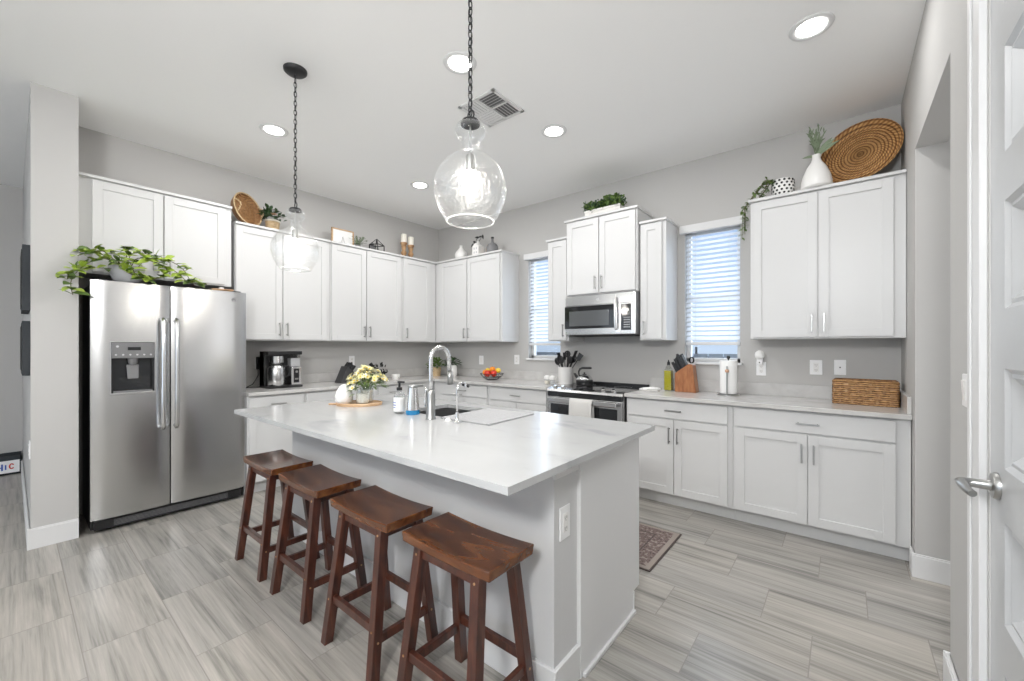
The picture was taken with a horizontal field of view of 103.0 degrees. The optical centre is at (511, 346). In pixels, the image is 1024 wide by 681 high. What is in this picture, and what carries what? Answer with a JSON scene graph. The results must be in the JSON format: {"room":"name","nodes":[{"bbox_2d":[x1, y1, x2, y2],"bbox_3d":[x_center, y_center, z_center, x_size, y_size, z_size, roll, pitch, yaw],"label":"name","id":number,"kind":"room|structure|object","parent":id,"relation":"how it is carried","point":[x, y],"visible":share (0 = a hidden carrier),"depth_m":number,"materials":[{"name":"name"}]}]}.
{"room":"kitchen","nodes":[
{"label":"kitchen","id":0,"kind":"room"},
{"bbox_2d":[0,184,22,455],"bbox_3d":[-6.935,-0.203,2.605,0.150,3.050,5.295,0,0,39],"label":"wall","id":1,"kind":"structure","parent":0,"point":[11,197],"depth_m":4.38,"materials":[{"name":"grey paint"}]},
{"bbox_2d":[23,82,78,528],"bbox_3d":[-4.173,-0.203,3.633,2.840,3.050,0.215,0,0,39],"label":"wall","id":2,"kind":"structure","parent":0,"point":[51,167],"depth_m":2.74,"materials":[{"name":"grey paint"}]},
{"bbox_2d":[20,244,29,313],"bbox_3d":[-3.384,-0.453,2.828,0.520,0.430,0.039,0,0,39],"label":"wall picture","id":3,"kind":"object","parent":2,"relation":"attached to","point":[25,251],"visible":1,"depth_m":2.67,"materials":[{"name":"grey"}]},
{"bbox_2d":[20,321,29,375],"bbox_3d":[-3.384,0.012,2.828,0.520,0.360,0.039,0,0,39],"label":"wall picture","id":4,"kind":"object","parent":2,"relation":"attached to","point":[25,325],"visible":1,"depth_m":2.67,"materials":[{"name":"grey"}]},
{"bbox_2d":[21,456,78,550],"bbox_3d":[-4.172,1.254,3.622,2.856,0.135,0.231,0,0,39],"label":"baseboard","id":5,"kind":"structure","parent":2,"relation":"attached to","point":[46,535],"depth_m":2.74,"materials":[{"name":"white wood"}]},
{"bbox_2d":[79,126,438,514],"bbox_3d":[-2.312,-0.203,4.646,0.150,3.050,3.705,0,0,39],"label":"wall","id":6,"kind":"structure","parent":0,"point":[100,154],"depth_m":4.34,"materials":[{"name":"grey paint"}]},
{"bbox_2d":[79,171,231,288],"bbox_3d":[-2.957,-0.899,3.405,0.412,0.722,0.955,0,0,39],"label":"upper cabinet","id":7,"kind":"object","parent":6,"relation":"attached to","point":[113,213],"visible":0.73,"depth_m":3.27,"materials":[{"name":"white wood"}]},
{"bbox_2d":[225,221,330,340],"bbox_3d":[-2.366,-0.604,4.164,0.372,1.092,0.892,0,0,39],"label":"upper cabinet","id":8,"kind":"object","parent":6,"relation":"attached to","point":[283,304],"visible":0.89,"depth_m":4.03,"materials":[{"name":"white wood"}]},
{"bbox_2d":[230,192,263,224],"bbox_3d":[-2.567,-1.325,3.934,0.147,0.320,0.327,0,0,11],"label":"woven tray","id":9,"kind":"object","parent":8,"relation":"on","point":[245,208],"visible":0.93,"depth_m":3.96,"materials":[{"name":"brown wicker"}]},
{"bbox_2d":[257,203,286,228],"bbox_3d":[-2.424,-1.288,4.111,0.310,0.272,0.283,0,0,39],"label":"potted plant","id":10,"kind":"object","parent":8,"relation":"on","point":[271,223],"visible":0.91,"depth_m":4.06,"materials":[{"name":"green plant"}]},
{"bbox_2d":[327,241,402,341],"bbox_3d":[-1.788,-0.604,4.875,0.372,1.092,0.930,0,0,39],"label":"upper cabinet","id":11,"kind":"object","parent":6,"relation":"attached to","point":[366,283],"visible":0.95,"depth_m":4.74,"materials":[{"name":"white wood"}]},
{"bbox_2d":[331,227,353,244],"bbox_3d":[-1.977,-1.258,4.750,0.024,0.215,0.270,0,0,39],"label":"framed print","id":12,"kind":"object","parent":11,"relation":"on","point":[338,235],"visible":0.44,"depth_m":4.74,"materials":[{"name":"white paper"}]},
{"bbox_2d":[369,239,384,250],"bbox_3d":[-1.671,-1.240,5.031,0.132,0.178,0.132,0,0,19],"label":"lantern","id":13,"kind":"object","parent":11,"relation":"on","point":[371,245],"visible":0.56,"depth_m":5.04,"materials":[{"name":"grey metal"}]},
{"bbox_2d":[402,256,435,341],"bbox_3d":[-1.322,-0.604,5.449,0.372,1.092,0.540,0,0,39],"label":"upper cabinet","id":14,"kind":"object","parent":6,"relation":"attached to","point":[418,275],"visible":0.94,"depth_m":5.34,"materials":[{"name":"white wood"}]},
{"bbox_2d":[400,234,406,255],"bbox_3d":[-1.413,-1.312,5.317,0.090,0.323,0.090,0,0,39],"label":"candlestick","id":15,"kind":"object","parent":14,"relation":"on","point":[403,242],"visible":0.79,"depth_m":5.29,"materials":[{"name":"brown wood"}]},
{"bbox_2d":[407,237,413,256],"bbox_3d":[-1.344,-1.304,5.402,0.090,0.308,0.090,0,0,39],"label":"candlestick","id":16,"kind":"object","parent":14,"relation":"on","point":[410,245],"visible":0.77,"depth_m":5.37,"materials":[{"name":"brown wood"}]},
{"bbox_2d":[0,0,925,229],"bbox_3d":[-2.263,-1.778,1.259,9.200,0.100,9.300,0,0,39],"label":"ceiling","id":17,"kind":"structure","parent":0,"point":[636,87],"depth_m":2.62,"materials":[{"name":"white paint"}]},
{"bbox_2d":[259,123,288,136],"bbox_3d":[-1.900,-1.724,3.249,0.204,0.009,0.204,0,0,39],"label":"recessed light","id":18,"kind":"object","parent":17,"relation":"in","point":[271,129],"visible":1,"depth_m":3.24,"materials":[{"name":"white plastic"}]},
{"bbox_2d":[270,62,319,271],"bbox_3d":[-1.354,-1.104,2.544,0.276,1.248,0.276,0,0,39],"label":"pendant lamp","id":19,"kind":"object","parent":17,"relation":"hanging from","point":[294,70],"visible":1,"depth_m":2.54,"materials":[{"name":"grey metal"}]},
{"bbox_2d":[292,211,298,238],"bbox_3d":[-1.354,-0.760,2.544,0.036,0.174,0.036,0,0,39],"label":"bulb","id":20,"kind":"object","parent":19,"relation":"attached to","point":[295,233],"depth_m":2.53,"materials":[{"name":"white glass"}]},
{"bbox_2d":[410,181,429,188],"bbox_3d":[-0.984,-1.724,4.355,0.204,0.009,0.204,0,0,39],"label":"recessed light","id":21,"kind":"object","parent":17,"relation":"in","point":[416,184],"visible":1,"depth_m":4.35,"materials":[{"name":"white plastic"}]},
{"bbox_2d":[443,51,476,74],"bbox_3d":[-0.318,-1.724,2.481,0.204,0.009,0.204,0,0,39],"label":"recessed light","id":22,"kind":"object","parent":17,"relation":"in","point":[456,62],"visible":0.87,"depth_m":2.47,"materials":[{"name":"white plastic"}]},
{"bbox_2d":[433,0,506,228],"bbox_3d":[-0.157,-1.098,1.532,0.276,1.260,0.276,0,0,39],"label":"pendant lamp","id":23,"kind":"object","parent":17,"relation":"hanging from","point":[470,186],"visible":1,"depth_m":1.52,"materials":[{"name":"clear glass"}]},
{"bbox_2d":[466,125,474,171],"bbox_3d":[-0.157,-0.748,1.532,0.036,0.174,0.036,0,0,39],"label":"socket","id":24,"kind":"object","parent":23,"relation":"attached to","point":[470,158],"depth_m":1.52,"materials":[{"name":"silver metal"}]},
{"bbox_2d":[458,88,523,126],"bbox_3d":[-0.149,-1.722,2.956,0.340,0.012,0.340,0,0,39],"label":"ceiling vent","id":25,"kind":"object","parent":17,"relation":"in","point":[491,108],"visible":0.98,"depth_m":2.94,"materials":[{"name":"white metal"}]},
{"bbox_2d":[541,124,566,137],"bbox_3d":[0.337,-1.724,3.264,0.204,0.009,0.204,0,0,39],"label":"recessed light","id":26,"kind":"object","parent":17,"relation":"in","point":[553,130],"visible":1,"depth_m":3.25,"materials":[{"name":"white plastic"}]},
{"bbox_2d":[788,11,834,41],"bbox_3d":[1.617,-1.724,2.201,0.204,0.009,0.204,0,0,39],"label":"recessed light","id":27,"kind":"object","parent":17,"relation":"in","point":[814,25],"visible":1,"depth_m":2.19,"materials":[{"name":"white plastic"}]},
{"bbox_2d":[0,473,949,680],"bbox_3d":[-2.263,1.372,1.259,9.200,0.100,9.300,0,0,39],"label":"floor","id":28,"kind":"structure","parent":0,"point":[166,597],"depth_m":2.03,"materials":[{"name":"wood"}]},
{"bbox_2d":[0,451,21,475],"bbox_3d":[-5.305,1.227,4.231,0.250,0.190,0.265,0,0,39],"label":"crate","id":29,"kind":"object","parent":28,"relation":"on","point":[10,463],"visible":0.94,"depth_m":4.21,"materials":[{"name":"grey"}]},
{"bbox_2d":[82,279,245,531],"bbox_3d":[-2.818,0.412,3.352,0.638,1.780,0.955,0,0,39],"label":"refrigerator","id":30,"kind":"object","parent":28,"relation":"on","point":[164,367],"visible":1,"depth_m":3.11,"materials":[{"name":"silver metal"}]},
{"bbox_2d":[108,264,144,282],"bbox_3d":[-2.881,-0.532,3.043,0.204,0.121,0.204,0,0,39],"label":"plant pot","id":31,"kind":"object","parent":30,"relation":"on","point":[117,274],"depth_m":2.97,"materials":[{"name":"grey ceramic"}]},
{"bbox_2d":[55,244,206,294],"bbox_3d":[-2.796,-0.546,3.028,0.356,0.398,0.817,0,0,39],"label":"pothos","id":32,"kind":"object","parent":30,"relation":"on","point":[120,272],"visible":0.99,"depth_m":2.96,"materials":[{"name":"green plant"}]},
{"bbox_2d":[242,392,303,494],"bbox_3d":[-2.380,0.880,3.932,0.642,0.884,0.490,0,0,39],"label":"base cabinet","id":33,"kind":"object","parent":28,"relation":"on","point":[261,437],"visible":0.34,"depth_m":3.69,"materials":[{"name":"white wood"}]},
{"bbox_2d":[246,367,577,396],"bbox_3d":[-1.021,0.371,4.245,2.356,0.132,2.695,0,0,39],"label":"countertop","id":34,"kind":"structure","parent":33,"relation":"on","point":[514,379],"depth_m":4.73,"materials":[{"name":"stone"}]},
{"bbox_2d":[246,351,302,388],"bbox_3d":[-2.420,0.227,4.069,0.395,0.360,0.467,0,0,39],"label":"coffee maker","id":35,"kind":"object","parent":34,"relation":"on","point":[278,369],"visible":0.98,"depth_m":4.00,"materials":[{"name":"black plastic"}]},
{"bbox_2d":[268,356,283,363],"bbox_3d":[-2.323,0.131,4.007,0.132,0.072,0.132,0,0,39],"label":"basket","id":36,"kind":"object","parent":35,"relation":"on","point":[271,359],"depth_m":3.96,"materials":[{"name":"silver metal"}]},
{"bbox_2d":[335,362,355,382],"bbox_3d":[-1.888,0.292,4.627,0.120,0.230,0.207,0,0,33],"label":"knife block","id":37,"kind":"object","parent":34,"relation":"on","point":[344,371],"visible":0.98,"depth_m":4.58,"materials":[{"name":"grey"}]},
{"bbox_2d":[365,362,387,379],"bbox_3d":[-1.647,0.299,4.947,0.295,0.216,0.255,0,0,-24],"label":"flowers","id":38,"kind":"object","parent":34,"relation":"on","point":[381,363],"visible":0.41,"depth_m":4.95,"materials":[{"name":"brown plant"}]},
{"bbox_2d":[426,356,445,375],"bbox_3d":[-1.064,0.267,5.621,0.249,0.280,0.260,0,0,39],"label":"potted plant","id":39,"kind":"object","parent":34,"relation":"on","point":[436,370],"visible":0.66,"depth_m":5.57,"materials":[{"name":"green plant"}]},
{"bbox_2d":[444,356,461,376],"bbox_3d":[-0.807,0.265,5.560,0.250,0.283,0.247,0,0,-39],"label":"potted plant","id":40,"kind":"object","parent":34,"relation":"on","point":[453,367],"visible":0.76,"depth_m":5.52,"materials":[{"name":"green plant"}]},
{"bbox_2d":[558,367,572,383],"bbox_3d":[0.586,0.315,4.447,0.166,0.184,0.166,0,0,39],"label":"utensil crock","id":41,"kind":"object","parent":34,"relation":"on","point":[565,374],"visible":0.91,"depth_m":4.38,"materials":[{"name":"white ceramic"}]},
{"bbox_2d":[235,449,319,581],"bbox_3d":[-1.462,1.010,2.537,0.449,0.624,0.342,0,0,39],"label":"bar stool","id":42,"kind":"object","parent":28,"relation":"on","point":[268,465],"visible":0.8,"depth_m":2.49,"materials":[{"name":"brown wood"}]},
{"bbox_2d":[269,464,366,624],"bbox_3d":[-1.039,1.010,2.191,0.449,0.624,0.342,0,0,39],"label":"bar stool","id":43,"kind":"object","parent":28,"relation":"on","point":[319,483],"visible":0.94,"depth_m":2.16,"materials":[{"name":"brown wood"}]},
{"bbox_2d":[304,386,376,401],"bbox_3d":[-1.976,0.880,4.430,0.642,0.884,0.790,0,0,39],"label":"base cabinet","id":44,"kind":"object","parent":28,"relation":"on","point":[311,396],"visible":0.02,"depth_m":4.09,"materials":[{"name":"white"}]},
{"bbox_2d":[321,485,437,680],"bbox_3d":[-0.592,1.010,1.825,0.449,0.624,0.342,0,0,39],"label":"bar stool","id":45,"kind":"object","parent":28,"relation":"on","point":[382,513],"visible":0.98,"depth_m":1.79,"materials":[{"name":"brown wood"}]},
{"bbox_2d":[377,381,433,396],"bbox_3d":[-1.467,0.880,5.056,0.642,0.884,0.820,0,0,39],"label":"base cabinet","id":46,"kind":"object","parent":28,"relation":"on","point":[392,388],"visible":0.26,"depth_m":4.81,"materials":[{"name":"white wood"}]},
{"bbox_2d":[234,393,654,680],"bbox_3d":[-0.529,0.865,2.364,2.297,0.914,1.186,0,0,39],"label":"kitchen island","id":47,"kind":"object","parent":28,"relation":"on","point":[512,478],"visible":0.8,"depth_m":1.75,"materials":[{"name":"stone"}]},
{"bbox_2d":[329,400,381,406],"bbox_3d":[-1.096,0.398,2.853,0.368,0.020,0.235,0,0,-1],"label":"wood tray","id":48,"kind":"object","parent":47,"relation":"on","point":[353,403],"visible":0.81,"depth_m":2.79,"materials":[{"name":"beige wood"}]},
{"bbox_2d":[335,384,352,403],"bbox_3d":[-1.169,0.329,2.834,0.120,0.134,0.120,0,0,39],"label":"vase","id":49,"kind":"object","parent":48,"relation":"on","point":[342,394],"visible":0.93,"depth_m":2.79,"materials":[{"name":"white ceramic"}]},
{"bbox_2d":[356,389,368,402],"bbox_3d":[-1.039,0.347,2.836,0.090,0.098,0.090,0,0,39],"label":"candle jar","id":50,"kind":"object","parent":48,"relation":"on","point":[361,397],"visible":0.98,"depth_m":2.80,"materials":[{"name":"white glass"}]},
{"bbox_2d":[345,364,388,400],"bbox_3d":[-1.036,0.261,2.924,0.321,0.270,0.296,0,0,-10],"label":"flower bouquet","id":51,"kind":"object","parent":48,"relation":"on","point":[361,374],"visible":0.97,"depth_m":2.88,"materials":[{"name":"beige plant"}]},
{"bbox_2d":[393,381,404,413],"bbox_3d":[-0.689,0.309,2.493,0.072,0.198,0.070,0,0,-5],"label":"soap bottle","id":52,"kind":"object","parent":47,"relation":"on","point":[399,401],"visible":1,"depth_m":2.47,"materials":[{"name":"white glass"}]},
{"bbox_2d":[406,384,422,414],"bbox_3d":[-0.591,0.318,2.464,0.104,0.180,0.084,0,0,-31],"label":"soap dispenser","id":53,"kind":"object","parent":47,"relation":"on","point":[412,403],"visible":1,"depth_m":2.43,"materials":[{"name":"silver metal"}]},
{"bbox_2d":[423,345,453,419],"bbox_3d":[-0.426,0.200,2.354,0.091,0.415,0.197,0,0,39],"label":"faucet","id":54,"kind":"object","parent":47,"relation":"on","point":[429,395],"visible":1,"depth_m":2.28,"materials":[{"name":"silver metal"}]},
{"bbox_2d":[420,408,469,416],"bbox_3d":[-0.295,0.543,2.514,0.754,0.208,0.404,0,0,39],"label":"sink","id":55,"kind":"object","parent":47,"relation":"in","point":[443,412],"visible":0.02,"depth_m":2.86,"materials":[{"name":"silver metal"}]},
{"bbox_2d":[452,382,469,422],"bbox_3d":[-0.275,0.299,2.207,0.070,0.218,0.104,0,0,39],"label":"water tap","id":56,"kind":"object","parent":47,"relation":"on","point":[464,384],"visible":1,"depth_m":2.18,"materials":[{"name":"silver metal"}]},
{"bbox_2d":[440,408,533,425],"bbox_3d":[-0.137,0.404,2.370,0.355,0.008,0.425,0,0,36],"label":"drying mat","id":57,"kind":"object","parent":47,"relation":"on","point":[488,416],"visible":0.97,"depth_m":2.33,"materials":[{"name":"grey fabric"}]},
{"bbox_2d":[559,503,569,541],"bbox_3d":[0.202,0.670,1.552,0.009,0.125,0.072,0,0,39],"label":"power outlet","id":58,"kind":"object","parent":47,"relation":"attached to","point":[564,512],"visible":1,"depth_m":1.54,"materials":[{"name":"white plastic"}]},
{"bbox_2d":[563,512,567,532],"bbox_3d":[0.204,0.670,1.550,0.002,0.072,0.034,0,0,39],"label":"socket","id":59,"kind":"object","parent":58,"relation":"attached to","point":[565,514],"depth_m":1.55,"materials":[{"name":"white plastic"}]},
{"bbox_2d":[434,381,488,404],"bbox_3d":[-0.457,0.880,5.110,0.945,0.884,0.642,0,0,39],"label":"base cabinet","id":60,"kind":"object","parent":28,"relation":"on","point":[477,394],"visible":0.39,"depth_m":4.83,"materials":[{"name":"white wood"}]},
{"bbox_2d":[397,512,533,680],"bbox_3d":[-0.170,1.010,1.491,0.449,0.624,0.342,0,0,39],"label":"bar stool","id":61,"kind":"object","parent":28,"relation":"on","point":[474,554],"visible":1,"depth_m":1.47,"materials":[{"name":"brown wood"}]},
{"bbox_2d":[489,386,548,411],"bbox_3d":[0.221,0.880,4.558,0.800,0.884,0.642,0,0,39],"label":"base cabinet","id":62,"kind":"object","parent":28,"relation":"on","point":[518,398],"visible":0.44,"depth_m":4.30,"materials":[{"name":"white wood"}]},
{"bbox_2d":[546,381,648,421],"bbox_3d":[0.834,0.850,4.015,0.810,0.945,0.693,0,0,39],"label":"stove","id":63,"kind":"object","parent":28,"relation":"on","point":[609,403],"visible":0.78,"depth_m":3.81,"materials":[{"name":"silver metal"}]},
{"bbox_2d":[569,398,593,417],"bbox_3d":[0.635,0.666,3.741,0.236,0.371,0.069,0,0,39],"label":"kitchen towel","id":64,"kind":"object","parent":63,"relation":"hanging from","point":[577,407],"visible":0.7,"depth_m":3.71,"materials":[{"name":"grey fabric"}]},
{"bbox_2d":[574,367,592,385],"bbox_3d":[0.753,0.307,4.233,0.175,0.194,0.175,0,0,-26],"label":"tea kettle","id":65,"kind":"object","parent":63,"relation":"on","point":[584,379],"visible":0.99,"depth_m":4.18,"materials":[{"name":"silver metal"}]},
{"bbox_2d":[552,383,642,392],"bbox_3d":[0.857,0.417,4.043,0.810,0.024,0.555,0,0,39],"label":"cooktop","id":66,"kind":"object","parent":63,"relation":"in","point":[596,387],"depth_m":4.02,"materials":[{"name":"black glass"}]},
{"bbox_2d":[639,522,681,571],"bbox_3d":[0.329,1.316,3.160,1.725,0.011,0.610,0,0,39],"label":"rug","id":67,"kind":"object","parent":28,"relation":"on","point":[654,542],"visible":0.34,"depth_m":2.71,"materials":[{"name":"fabric"}]},
{"bbox_2d":[627,397,734,519],"bbox_3d":[1.500,0.880,3.519,0.833,0.884,0.642,0,0,39],"label":"base cabinet","id":68,"kind":"object","parent":28,"relation":"on","point":[687,460],"visible":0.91,"depth_m":3.25,"materials":[{"name":"white wood"}]},
{"bbox_2d":[733,406,910,560],"bbox_3d":[2.196,0.880,2.954,0.956,0.884,0.642,0,0,39],"label":"base cabinet","id":69,"kind":"object","parent":28,"relation":"on","point":[845,480],"visible":0.98,"depth_m":2.69,"materials":[{"name":"white wood"}]},
{"bbox_2d":[624,377,912,419],"bbox_3d":[1.873,0.371,3.222,1.799,0.132,0.633,0,0,39],"label":"countertop","id":70,"kind":"structure","parent":69,"relation":"on","point":[795,397],"depth_m":3.16,"materials":[{"name":"stone"}]},
{"bbox_2d":[639,387,660,391],"bbox_3d":[1.269,0.388,3.736,0.185,0.042,0.090,0,0,29],"label":"spoon rest","id":71,"kind":"object","parent":70,"relation":"on","point":[655,389],"visible":1,"depth_m":3.69,"materials":[{"name":"white ceramic"}]},
{"bbox_2d":[664,360,672,390],"bbox_3d":[1.454,0.266,3.779,0.068,0.283,0.068,0,0,39],"label":"oil bottle","id":72,"kind":"object","parent":70,"relation":"on","point":[668,374],"visible":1,"depth_m":3.76,"materials":[{"name":"yellow"}]},
{"bbox_2d":[671,353,698,392],"bbox_3d":[1.561,0.235,3.680,0.218,0.344,0.110,0,0,39],"label":"knife block","id":73,"kind":"object","parent":70,"relation":"on","point":[686,380],"visible":1,"depth_m":3.64,"materials":[{"name":"brown wood"}]},
{"bbox_2d":[717,356,739,395],"bbox_3d":[1.817,0.242,3.418,0.170,0.329,0.173,0,0,39],"label":"paper towel","id":74,"kind":"object","parent":70,"relation":"on","point":[728,368],"visible":1,"depth_m":3.36,"materials":[{"name":"white paper"}]},
{"bbox_2d":[832,378,899,407],"bbox_3d":[2.490,0.321,2.873,0.358,0.176,0.179,0,0,41],"label":"wicker basket","id":75,"kind":"object","parent":70,"relation":"on","point":[867,392],"visible":1,"depth_m":2.81,"materials":[{"name":"brown wicker"}]},
{"bbox_2d":[439,104,900,388],"bbox_3d":[0.830,-0.203,4.570,5.123,3.050,0.140,0,0,39],"label":"wall","id":76,"kind":"structure","parent":0,"point":[714,187],"depth_m":3.85,"materials":[{"name":"grey paint"}]},
{"bbox_2d":[246,367,577,386],"bbox_3d":[-1.021,0.356,4.245,2.356,0.102,2.695,0,0,39],"label":"backsplash","id":77,"kind":"structure","parent":76,"relation":"attached to","point":[525,375],"depth_m":5.01,"materials":[{"name":"stone"}]},
{"bbox_2d":[430,249,519,342],"bbox_3d":[-0.612,-0.604,5.410,1.522,1.092,0.372,0,0,39],"label":"upper cabinet","id":78,"kind":"object","parent":76,"relation":"attached to","point":[477,295],"visible":0.98,"depth_m":5.08,"materials":[{"name":"white wood"}]},
{"bbox_2d":[455,245,466,257],"bbox_3d":[-0.683,-1.250,5.452,0.170,0.200,0.170,0,0,39],"label":"vase","id":79,"kind":"object","parent":78,"relation":"on","point":[460,252],"visible":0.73,"depth_m":5.39,"materials":[{"name":"white ceramic"}]},
{"bbox_2d":[472,241,483,254],"bbox_3d":[-0.434,-1.246,5.197,0.110,0.190,0.102,0,0,39],"label":"house","id":80,"kind":"object","parent":78,"relation":"on","point":[477,248],"visible":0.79,"depth_m":5.17,"materials":[{"name":"white ceramic"}]},
{"bbox_2d":[486,237,497,251],"bbox_3d":[-0.246,-1.260,5.096,0.150,0.220,0.150,0,0,39],"label":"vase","id":81,"kind":"object","parent":78,"relation":"on","point":[492,246],"visible":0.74,"depth_m":5.04,"materials":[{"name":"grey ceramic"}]},
{"bbox_2d":[526,257,556,360],"bbox_3d":[0.409,-0.462,4.880,0.500,1.252,0.150,0,0,39],"label":"window","id":82,"kind":"structure","parent":76,"relation":"in","point":[534,356],"depth_m":5.03,"materials":[{"name":"white"}]},
{"bbox_2d":[524,250,559,344],"bbox_3d":[0.380,-0.568,4.844,0.530,1.110,0.108,0,0,39],"label":"window blind","id":83,"kind":"object","parent":82,"relation":"attached to","point":[543,254],"visible":0.68,"depth_m":4.92,"materials":[{"name":"white plastic"}]},
{"bbox_2d":[546,236,583,340],"bbox_3d":[0.573,-0.604,4.447,0.274,1.092,0.372,0,0,39],"label":"upper cabinet","id":84,"kind":"object","parent":76,"relation":"attached to","point":[557,247],"visible":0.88,"depth_m":4.33,"materials":[{"name":"white wood"}]},
{"bbox_2d":[564,205,652,296],"bbox_3d":[0.959,-0.904,4.101,0.783,0.782,0.422,0,0,39],"label":"upper cabinet","id":85,"kind":"object","parent":76,"relation":"attached to","point":[603,249],"visible":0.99,"depth_m":3.93,"materials":[{"name":"white wood"}]},
{"bbox_2d":[565,291,639,336],"bbox_3d":[0.948,-0.305,4.087,0.752,0.405,0.454,0,0,39],"label":"microwave","id":86,"kind":"object","parent":85,"relation":"attached to","point":[609,314],"visible":0.98,"depth_m":3.91,"materials":[{"name":"grey metal"}]},
{"bbox_2d":[582,192,626,215],"bbox_3d":[0.917,-1.394,4.067,0.458,0.196,0.211,0,0,39],"label":"planter box","id":87,"kind":"object","parent":85,"relation":"on","point":[609,202],"visible":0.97,"depth_m":4.00,"materials":[{"name":"white wood"}]},
{"bbox_2d":[639,216,678,340],"bbox_3d":[1.369,-0.604,3.800,0.252,1.092,0.372,0,0,39],"label":"upper cabinet","id":88,"kind":"object","parent":76,"relation":"attached to","point":[658,236],"visible":1,"depth_m":3.69,"materials":[{"name":"white wood"}]},
{"bbox_2d":[687,225,742,365],"bbox_3d":[1.835,-0.462,3.721,0.501,1.252,0.150,0,0,39],"label":"window","id":89,"kind":"structure","parent":76,"relation":"in","point":[705,361],"depth_m":3.75,"materials":[{"name":"white"}]},
{"bbox_2d":[679,215,743,344],"bbox_3d":[1.806,-0.568,3.685,0.531,1.110,0.108,0,0,39],"label":"window blind","id":90,"kind":"object","parent":89,"relation":"attached to","point":[732,221],"visible":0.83,"depth_m":3.70,"materials":[{"name":"white plastic"}]},
{"bbox_2d":[755,350,764,364],"bbox_3d":[2.079,0.092,3.418,0.072,0.120,0.055,0,0,39],"label":"night light","id":91,"kind":"object","parent":76,"relation":"attached to","point":[759,355],"visible":1,"depth_m":3.40,"materials":[{"name":"white plastic"}]},
{"bbox_2d":[756,362,765,375],"bbox_3d":[2.105,0.187,3.438,0.072,0.116,0.009,0,0,39],"label":"power outlet","id":92,"kind":"object","parent":76,"relation":"attached to","point":[760,369],"visible":0.99,"depth_m":3.43,"materials":[{"name":"white plastic"}]},
{"bbox_2d":[810,360,821,374],"bbox_3d":[2.393,0.164,3.204,0.080,0.116,0.009,0,0,39],"label":"power outlet","id":93,"kind":"object","parent":76,"relation":"attached to","point":[815,365],"visible":1,"depth_m":3.20,"materials":[{"name":"white plastic"}]},
{"bbox_2d":[748,169,906,339],"bbox_3d":[2.305,-0.604,3.039,0.898,1.092,0.372,0,0,39],"label":"upper cabinet","id":94,"kind":"object","parent":76,"relation":"attached to","point":[828,261],"visible":1,"depth_m":2.88,"materials":[{"name":"white wood"}]},
{"bbox_2d":[738,177,794,240],"bbox_3d":[1.992,-1.088,3.194,0.381,0.466,0.167,0,0,25],"label":"trailing plant","id":95,"kind":"object","parent":94,"relation":"on","point":[785,184],"visible":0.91,"depth_m":3.15,"materials":[{"name":"green plant"}]},
{"bbox_2d":[801,124,838,189],"bbox_3d":[2.227,-1.383,2.977,0.188,0.464,0.190,0,0,2],"label":"bottle vase","id":96,"kind":"object","parent":94,"relation":"on","point":[817,173],"visible":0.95,"depth_m":2.94,"materials":[{"name":"white ceramic"}]},
{"bbox_2d":[821,118,903,182],"bbox_3d":[2.494,-1.395,2.920,0.180,0.458,0.476,0,0,-35],"label":"woven tray","id":97,"kind":"object","parent":94,"relation":"on","point":[866,147],"visible":0.89,"depth_m":2.92,"materials":[{"name":"wicker"}]},
{"bbox_2d":[834,360,845,374],"bbox_3d":[2.505,0.160,3.108,0.072,0.116,0.016,0,0,39],"label":"outlet","id":98,"kind":"object","parent":76,"relation":"attached to","point":[839,365],"visible":1,"depth_m":3.11,"materials":[{"name":"white plastic"}]},
{"bbox_2d":[901,49,949,560],"bbox_3d":[3.183,-0.203,2.194,1.527,3.050,0.860,0,0,39],"label":"wall","id":99,"kind":"structure","parent":0,"point":[925,349],"depth_m":2.31,"materials":[{"name":"grey paint"}]},
{"bbox_2d":[909,546,949,585],"bbox_3d":[2.930,1.254,1.896,1.543,0.135,0.111,0,0,39],"label":"baseboard","id":100,"kind":"structure","parent":99,"relation":"attached to","point":[924,567],"depth_m":2.29,"materials":[{"name":"white wood"}]},
{"bbox_2d":[915,0,989,680],"bbox_3d":[-0.241,-0.203,-0.912,0.130,3.050,8.280,0,0,39],"label":"wall","id":101,"kind":"structure","parent":0,"point":[941,42],"depth_m":1.52,"materials":[{"name":"grey paint"}]},
{"bbox_2d":[943,650,958,680],"bbox_3d":[1.611,1.254,1.381,0.148,0.135,0.436,0,0,39],"label":"baseboard","id":102,"kind":"structure","parent":101,"relation":"attached to","point":[949,673],"depth_m":1.53,"materials":[{"name":"white wood"}]},
{"bbox_2d":[961,373,966,406],"bbox_3d":[1.520,0.147,1.368,0.012,0.110,0.072,0,0,39],"label":"light switch","id":103,"kind":"object","parent":101,"relation":"attached to","point":[964,376],"visible":0.77,"depth_m":1.36,"materials":[{"name":"white plastic"}]},
{"bbox_2d":[967,0,987,680],"bbox_3d":[1.102,0.047,0.863,0.024,2.550,1.010,0,0,39],"label":"trim","id":104,"kind":"structure","parent":101,"relation":"attached to","point":[977,10],"depth_m":1.19,"materials":[{"name":"white wood"}]},
{"bbox_2d":[954,0,1023,680],"bbox_3d":[1.112,0.092,0.823,0.203,2.460,0.840,0,0,39],"label":"door","id":105,"kind":"structure","parent":101,"relation":"in","point":[1005,482],"depth_m":1.05,"materials":[{"name":"white wood"}]},
{"label":"outside","id":106,"kind":"structure","parent":0,"visible":0},
{"bbox_3d":[12.689,1.572,18.230,34.000,0.100,35.700,0,0,39],"label":"ground","id":107,"kind":"structure","parent":106,"visible":0},
{"bbox_2d":[536,352,736,357],"bbox_3d":[2.385,0.840,10.323,17.980,1.365,0.030,0,0,39],"label":"fence","id":108,"kind":"object","parent":107,"relation":"on","point":[537,353],"visible":0.03,"depth_m":8.83,"materials":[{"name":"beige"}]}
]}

